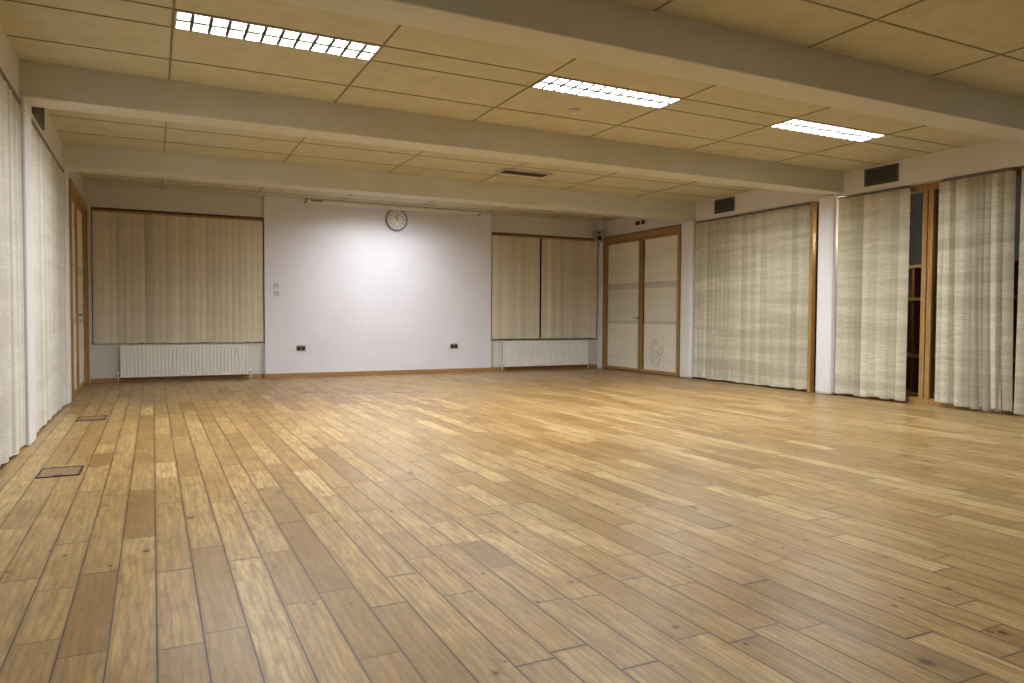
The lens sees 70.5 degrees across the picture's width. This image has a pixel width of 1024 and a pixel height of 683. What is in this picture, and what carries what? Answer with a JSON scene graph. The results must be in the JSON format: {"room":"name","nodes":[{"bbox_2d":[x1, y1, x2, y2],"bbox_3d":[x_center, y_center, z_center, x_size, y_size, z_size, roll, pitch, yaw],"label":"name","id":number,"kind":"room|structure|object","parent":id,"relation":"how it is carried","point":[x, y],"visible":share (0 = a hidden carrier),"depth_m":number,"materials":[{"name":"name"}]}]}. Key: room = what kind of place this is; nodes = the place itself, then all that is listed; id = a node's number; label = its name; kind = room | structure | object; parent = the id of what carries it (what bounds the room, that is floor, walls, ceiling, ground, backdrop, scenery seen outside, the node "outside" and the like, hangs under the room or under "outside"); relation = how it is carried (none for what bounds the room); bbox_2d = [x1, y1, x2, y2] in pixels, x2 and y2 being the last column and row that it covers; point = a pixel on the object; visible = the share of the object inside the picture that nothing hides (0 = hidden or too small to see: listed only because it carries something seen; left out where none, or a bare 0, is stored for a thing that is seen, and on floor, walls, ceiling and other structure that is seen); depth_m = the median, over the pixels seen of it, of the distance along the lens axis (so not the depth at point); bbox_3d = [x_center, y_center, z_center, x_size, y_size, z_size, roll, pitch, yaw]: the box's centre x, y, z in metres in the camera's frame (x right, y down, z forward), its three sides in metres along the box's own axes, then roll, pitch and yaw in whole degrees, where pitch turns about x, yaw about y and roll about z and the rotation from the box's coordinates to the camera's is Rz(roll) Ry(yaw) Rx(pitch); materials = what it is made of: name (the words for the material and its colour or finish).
{"room":"exercise studio","nodes":[
{"label":"exercise studio","id":0,"kind":"room"},
{"bbox_2d":[0,23,83,198],"bbox_3d":[-3.397,-0.770,4.519,0.220,3.300,14.820,-1,2,-26],"label":"wall","id":1,"kind":"structure","parent":0,"point":[9,60],"depth_m":5.68,"materials":[{"name":"beige paint"}]},
{"bbox_2d":[0,67,25,465],"bbox_3d":[-3.272,-0.484,4.503,0.055,2.690,2.617,-1,2,-26],"label":"vertical blind","id":2,"kind":"object","parent":1,"relation":"attached to","point":[12,350],"visible":1,"depth_m":5.19,"materials":[{"name":"fabric"}]},
{"bbox_2d":[32,106,44,129],"bbox_3d":[-4.279,-2.096,6.541,0.019,0.225,0.650,-1,2,-26],"label":"air vent","id":3,"kind":"object","parent":1,"relation":"in","point":[38,112],"visible":0.59,"depth_m":6.60,"materials":[{"name":"black plastic"}]},
{"bbox_2d":[31,118,66,432],"bbox_3d":[-4.613,-0.582,7.214,0.047,2.690,2.649,-1,2,-26],"label":"vertical blind","id":4,"kind":"object","parent":1,"relation":"attached to","point":[47,172],"visible":0.87,"depth_m":7.04,"materials":[{"name":"fabric"}]},
{"bbox_2d":[68,178,89,400],"bbox_3d":[-5.907,-0.657,9.823,0.169,2.688,2.440,-1,2,-26],"label":"door","id":5,"kind":"structure","parent":1,"relation":"in","point":[78,214],"depth_m":10.13,"materials":[{"name":"brown wood"}]},
{"bbox_2d":[84,183,602,382],"bbox_3d":[-2.348,-1.053,13.165,9.680,3.300,0.250,-1,2,-26],"label":"wall","id":6,"kind":"structure","parent":0,"point":[360,293],"depth_m":12.88,"materials":[{"name":"white paint"}]},
{"bbox_2d":[91,208,264,344],"bbox_3d":[-5.334,-1.013,11.691,2.520,2.115,0.160,-1,2,-26],"label":"window","id":7,"kind":"structure","parent":6,"relation":"in","point":[91,208],"depth_m":11.55,"materials":[{"name":"brown wood"}]},
{"bbox_2d":[92,209,263,343],"bbox_3d":[-5.291,-1.000,11.607,2.490,2.055,0.044,-1,2,-26],"label":"vertical blind","id":8,"kind":"object","parent":7,"relation":"attached to","point":[158,277],"visible":1,"depth_m":11.56,"materials":[{"name":"beige fabric"}]},
{"bbox_2d":[117,344,251,382],"bbox_3d":[-5.221,0.341,11.617,1.973,0.578,0.100,-1,2,-26],"label":"radiator","id":9,"kind":"object","parent":6,"relation":"attached to","point":[203,359],"visible":1,"depth_m":11.56,"materials":[{"name":"metal"}]},
{"bbox_2d":[275,290,279,295],"bbox_3d":[-3.960,-0.821,12.223,0.090,0.090,0.020,-1,2,-26],"label":"light switch","id":10,"kind":"object","parent":6,"relation":"attached to","point":[277,292],"visible":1,"depth_m":12.22,"materials":[{"name":"white plastic"}]},
{"bbox_2d":[297,345,305,350],"bbox_3d":[-3.621,0.111,12.425,0.150,0.088,0.018,-1,2,-26],"label":"wall socket","id":11,"kind":"object","parent":6,"relation":"attached to","point":[299,347],"visible":1,"depth_m":12.43,"materials":[{"name":"plastic"}]},
{"bbox_2d":[90,364,596,382],"bbox_3d":[-2.333,0.561,13.113,9.190,0.074,0.076,-1,2,-26],"label":"baseboard","id":12,"kind":"structure","parent":6,"relation":"attached to","point":[386,372],"depth_m":12.61,"materials":[{"name":"brown wood"}]},
{"bbox_2d":[305,198,480,215],"bbox_3d":[-2.071,-2.403,13.037,3.230,0.080,0.132,-1,2,-26],"label":"case","id":13,"kind":"object","parent":6,"relation":"attached to","point":[313,201],"visible":1,"depth_m":12.95,"materials":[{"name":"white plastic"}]},
{"bbox_2d":[385,210,407,230],"bbox_3d":[-2.085,-2.200,13.082,0.410,0.410,0.055,-1,2,-26],"label":"wall clock","id":14,"kind":"object","parent":6,"relation":"attached to","point":[396,220],"visible":1,"depth_m":13.06,"materials":[{"name":"white plastic"}]},
{"bbox_2d":[450,344,457,347],"bbox_3d":[-1.094,0.083,13.677,0.150,0.088,0.018,-1,2,-26],"label":"wall socket","id":15,"kind":"object","parent":6,"relation":"attached to","point":[451,345],"visible":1,"depth_m":13.67,"materials":[{"name":"plastic"}]},
{"bbox_2d":[491,233,596,340],"bbox_3d":[0.647,-1.079,14.654,2.470,2.115,0.160,-1,2,-26],"label":"window","id":16,"kind":"structure","parent":6,"relation":"in","point":[539,338],"depth_m":14.65,"materials":[{"name":"brown wood"}]},
{"bbox_2d":[491,234,539,338],"bbox_3d":[0.079,-1.067,14.267,1.050,2.040,0.044,-1,2,-26],"label":"vertical blind","id":17,"kind":"object","parent":16,"relation":"attached to","point":[515,258],"visible":1,"depth_m":14.26,"materials":[{"name":"beige fabric"}]},
{"bbox_2d":[541,237,596,338],"bbox_3d":[1.181,-1.079,14.813,1.314,2.038,0.044,-1,2,-26],"label":"vertical blind","id":18,"kind":"object","parent":16,"relation":"attached to","point":[569,266],"visible":1,"depth_m":14.79,"materials":[{"name":"beige fabric"}]},
{"bbox_2d":[502,340,588,370],"bbox_3d":[0.693,0.277,14.547,1.993,0.578,0.100,-1,2,-26],"label":"radiator","id":19,"kind":"object","parent":6,"relation":"attached to","point":[515,353],"visible":1,"depth_m":14.47,"materials":[{"name":"metal"}]},
{"bbox_2d":[593,230,601,241],"bbox_3d":[1.769,-2.180,14.944,0.140,0.240,0.143,-1,2,-26],"label":"wall speaker","id":20,"kind":"object","parent":6,"relation":"attached to","point":[597,234],"visible":1,"depth_m":14.89,"materials":[{"name":"grey plastic"}]},
{"bbox_2d":[601,237,607,367],"bbox_3d":[1.992,-0.805,15.144,0.250,2.720,0.075,-1,2,-26],"label":"trim","id":21,"kind":"structure","parent":6,"relation":"attached to","point":[602,237],"depth_m":15.11,"materials":[{"name":"brown wood"}]},
{"bbox_2d":[0,368,1023,682],"bbox_3d":[1.963,0.871,7.208,12.500,0.100,14.970,-1,2,-26],"label":"floor","id":22,"kind":"structure","parent":0,"point":[578,525],"depth_m":3.54,"materials":[{"name":"brown wood"}]},
{"bbox_2d":[19,95,35,446],"bbox_3d":[-4.013,-0.549,5.819,0.244,2.764,0.360,-1,2,-26],"label":"column","id":23,"kind":"structure","parent":22,"relation":"on","point":[25,109],"depth_m":5.76,"materials":[{"name":"paint"}]},
{"bbox_2d":[35,465,83,478],"bbox_3d":[-3.016,0.869,4.835,0.250,0.006,0.320,-1,2,-26],"label":"floor outlet cover","id":24,"kind":"object","parent":22,"relation":"on","point":[68,470],"visible":1,"depth_m":4.83,"materials":[{"name":"brown wood"}]},
{"bbox_2d":[63,167,71,404],"bbox_3d":[-5.341,-0.646,8.496,0.244,2.764,0.260,-1,2,-26],"label":"column","id":25,"kind":"structure","parent":22,"relation":"on","point":[66,180],"depth_m":8.46,"materials":[{"name":"paint"}]},
{"bbox_2d":[75,415,106,420],"bbox_3d":[-4.264,0.778,7.340,0.260,0.006,0.320,-1,2,-26],"label":"floor outlet cover","id":26,"kind":"object","parent":22,"relation":"on","point":[84,418],"visible":1,"depth_m":7.32,"materials":[{"name":"brown wood"}]},
{"bbox_2d":[680,219,698,378],"bbox_3d":[3.159,-0.740,12.729,0.285,2.764,0.300,-1,2,-26],"label":"column","id":27,"kind":"structure","parent":22,"relation":"on","point":[688,231],"depth_m":12.61,"materials":[{"name":"paint"}]},
{"bbox_2d":[815,194,838,394],"bbox_3d":[4.457,-0.645,10.110,0.285,2.764,0.270,-1,2,-26],"label":"column","id":28,"kind":"structure","parent":22,"relation":"on","point":[828,204],"depth_m":10.00,"materials":[{"name":"paint"}]},
{"bbox_2d":[905,258,1018,405],"bbox_3d":[5.530,-0.125,9.605,0.460,1.770,2.900,-1,2,-26],"label":"bookshelf","id":29,"kind":"object","parent":22,"relation":"on","point":[914,278],"visible":0.08,"depth_m":9.60,"materials":[{"name":"red wood"}]},
{"bbox_2d":[0,0,1023,221],"bbox_3d":[1.981,-2.402,7.099,12.500,0.350,14.970,-1,2,-26],"label":"ceiling","id":30,"kind":"structure","parent":0,"point":[997,26],"depth_m":6.10,"materials":[{"name":"tile"}]},
{"bbox_2d":[174,10,380,60],"bbox_3d":[-1.655,-2.238,5.185,1.380,0.124,0.320,-1,2,-26],"label":"ceiling light","id":31,"kind":"object","parent":30,"relation":"attached to","point":[188,21],"depth_m":5.21,"materials":[{"name":"white plastic"}]},
{"bbox_2d":[62,142,695,220],"bbox_3d":[-1.077,-2.343,10.571,9.480,0.535,0.300,-1,2,-26],"label":"ceiling beam","id":32,"kind":"structure","parent":30,"relation":"attached to","point":[77,157],"depth_m":9.86,"materials":[{"name":"beige paint"}]},
{"bbox_2d":[19,59,843,195],"bbox_3d":[0.255,-2.246,7.885,9.480,0.535,0.300,-1,2,-26],"label":"ceiling beam","id":33,"kind":"structure","parent":30,"relation":"attached to","point":[43,85],"depth_m":6.99,"materials":[{"name":"beige paint"}]},
{"bbox_2d":[4,0,1023,219],"bbox_3d":[0.927,-2.211,6.527,9.520,0.006,14.668,-1,2,-26],"label":"grid","id":34,"kind":"object","parent":30,"relation":"attached to","point":[173,9],"depth_m":6.29,"materials":[{"name":"metal"}]},
{"bbox_2d":[495,168,552,177],"bbox_3d":[0.168,-2.321,9.994,0.740,0.013,0.300,-1,2,-26],"label":"ceiling vent","id":35,"kind":"object","parent":30,"relation":"in","point":[504,171],"depth_m":9.98,"materials":[{"name":"black metal"}]},
{"bbox_2d":[569,109,579,113],"bbox_3d":[0.605,-2.213,6.976,0.110,0.029,0.110,-1,2,-26],"label":"smoke detector","id":36,"kind":"object","parent":30,"relation":"attached to","point":[573,111],"visible":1,"depth_m":6.95,"materials":[{"name":"white plastic"}]},
{"bbox_2d":[531,76,680,107],"bbox_3d":[0.854,-2.265,6.427,1.380,0.124,0.320,-1,2,-26],"label":"ceiling light","id":37,"kind":"object","parent":30,"relation":"attached to","point":[552,83],"depth_m":6.45,"materials":[{"name":"white plastic"}]},
{"bbox_2d":[273,0,1023,143],"bbox_3d":[1.587,-2.148,5.198,9.480,0.535,0.300,-1,2,-26],"label":"ceiling beam","id":38,"kind":"structure","parent":30,"relation":"attached to","point":[610,32],"depth_m":4.95,"materials":[{"name":"beige paint"}]},
{"bbox_2d":[770,119,884,141],"bbox_3d":[3.362,-2.293,7.670,1.380,0.124,0.320,-1,2,-26],"label":"ceiling light","id":39,"kind":"object","parent":30,"relation":"attached to","point":[794,124],"depth_m":7.69,"materials":[{"name":"white plastic"}]},
{"bbox_2d":[603,139,1023,237],"bbox_3d":[5.169,-0.864,8.763,0.220,3.300,14.820,-1,2,-26],"label":"wall","id":40,"kind":"structure","parent":0,"point":[999,154],"depth_m":9.14,"materials":[{"name":"beige paint"}]},
{"bbox_2d":[635,219,647,225],"bbox_3d":[2.475,-2.275,13.859,0.052,0.110,0.330,-1,2,-26],"label":"exit sign","id":41,"kind":"object","parent":40,"relation":"attached to","point":[642,222],"visible":1,"depth_m":13.81,"materials":[{"name":"white plastic"}]},
{"bbox_2d":[602,226,681,376],"bbox_3d":[2.473,-0.749,13.974,0.169,2.688,2.440,-1,2,-26],"label":"door","id":42,"kind":"structure","parent":40,"relation":"in","point":[642,270],"depth_m":13.88,"materials":[{"name":"brown wood"}]},
{"bbox_2d":[714,197,734,213],"bbox_3d":[3.481,-2.231,11.869,0.019,0.225,0.450,-1,2,-26],"label":"air vent","id":43,"kind":"object","parent":40,"relation":"in","point":[726,204],"visible":1,"depth_m":11.87,"materials":[{"name":"black plastic"}]},
{"bbox_2d":[700,203,818,391],"bbox_3d":[3.889,-0.669,11.452,0.090,2.714,2.580,-1,2,-26],"label":"window","id":44,"kind":"structure","parent":40,"relation":"in","point":[817,203],"depth_m":10.94,"materials":[{"name":"brown wood"}]},
{"bbox_2d":[693,203,809,389],"bbox_3d":[3.719,-0.677,11.455,0.055,2.689,2.447,-1,2,-26],"label":"vertical blind","id":45,"kind":"object","parent":44,"relation":"attached to","point":[751,296],"visible":1,"depth_m":11.30,"materials":[{"name":"fabric"}]},
{"bbox_2d":[807,201,816,391],"bbox_3d":[4.282,-0.630,10.333,0.080,2.713,0.055,-1,2,-26],"label":"trim","id":46,"kind":"structure","parent":40,"relation":"attached to","point":[813,205],"depth_m":10.31,"materials":[{"name":"brown wood"}]},
{"bbox_2d":[864,163,898,186],"bbox_3d":[4.749,-2.138,9.312,0.019,0.225,0.480,-1,2,-26],"label":"air vent","id":47,"kind":"object","parent":40,"relation":"in","point":[887,173],"visible":1,"depth_m":9.30,"materials":[{"name":"black plastic"}]},
{"bbox_2d":[844,168,1023,415],"bbox_3d":[5.221,-0.572,8.766,0.090,2.714,2.700,-1,2,-26],"label":"window","id":48,"kind":"structure","parent":40,"relation":"in","point":[930,191],"depth_m":8.90,"materials":[{"name":"brown wood"}]},
{"bbox_2d":[835,186,910,400],"bbox_3d":[4.694,-0.607,9.488,0.050,2.687,1.037,-1,2,-26],"label":"vertical blind","id":49,"kind":"object","parent":48,"relation":"attached to","point":[874,227],"visible":1,"depth_m":9.43,"materials":[{"name":"fabric"}]},
{"bbox_2d":[935,168,1015,411],"bbox_3d":[5.291,-0.566,8.281,0.111,2.682,0.856,-1,2,-26],"label":"vertical blind","id":50,"kind":"object","parent":48,"relation":"attached to","point":[974,357],"visible":1,"depth_m":8.25,"materials":[{"name":"fabric"}]},
{"bbox_2d":[1014,166,1023,413],"bbox_3d":[5.595,-0.542,7.673,0.050,2.687,0.427,-1,2,-26],"label":"vertical blind","id":51,"kind":"object","parent":48,"relation":"attached to","point":[1019,365],"visible":1,"depth_m":7.83,"materials":[{"name":"fabric"}]},
{"bbox_2d":[814,176,1021,374],"bbox_3d":[7.506,-0.891,9.948,0.100,3.300,14.870,-1,2,-26],"label":"wall","id":52,"kind":"structure","parent":0,"point":[916,199],"depth_m":11.72,"materials":[{"name":"grey paint"}]}
]}

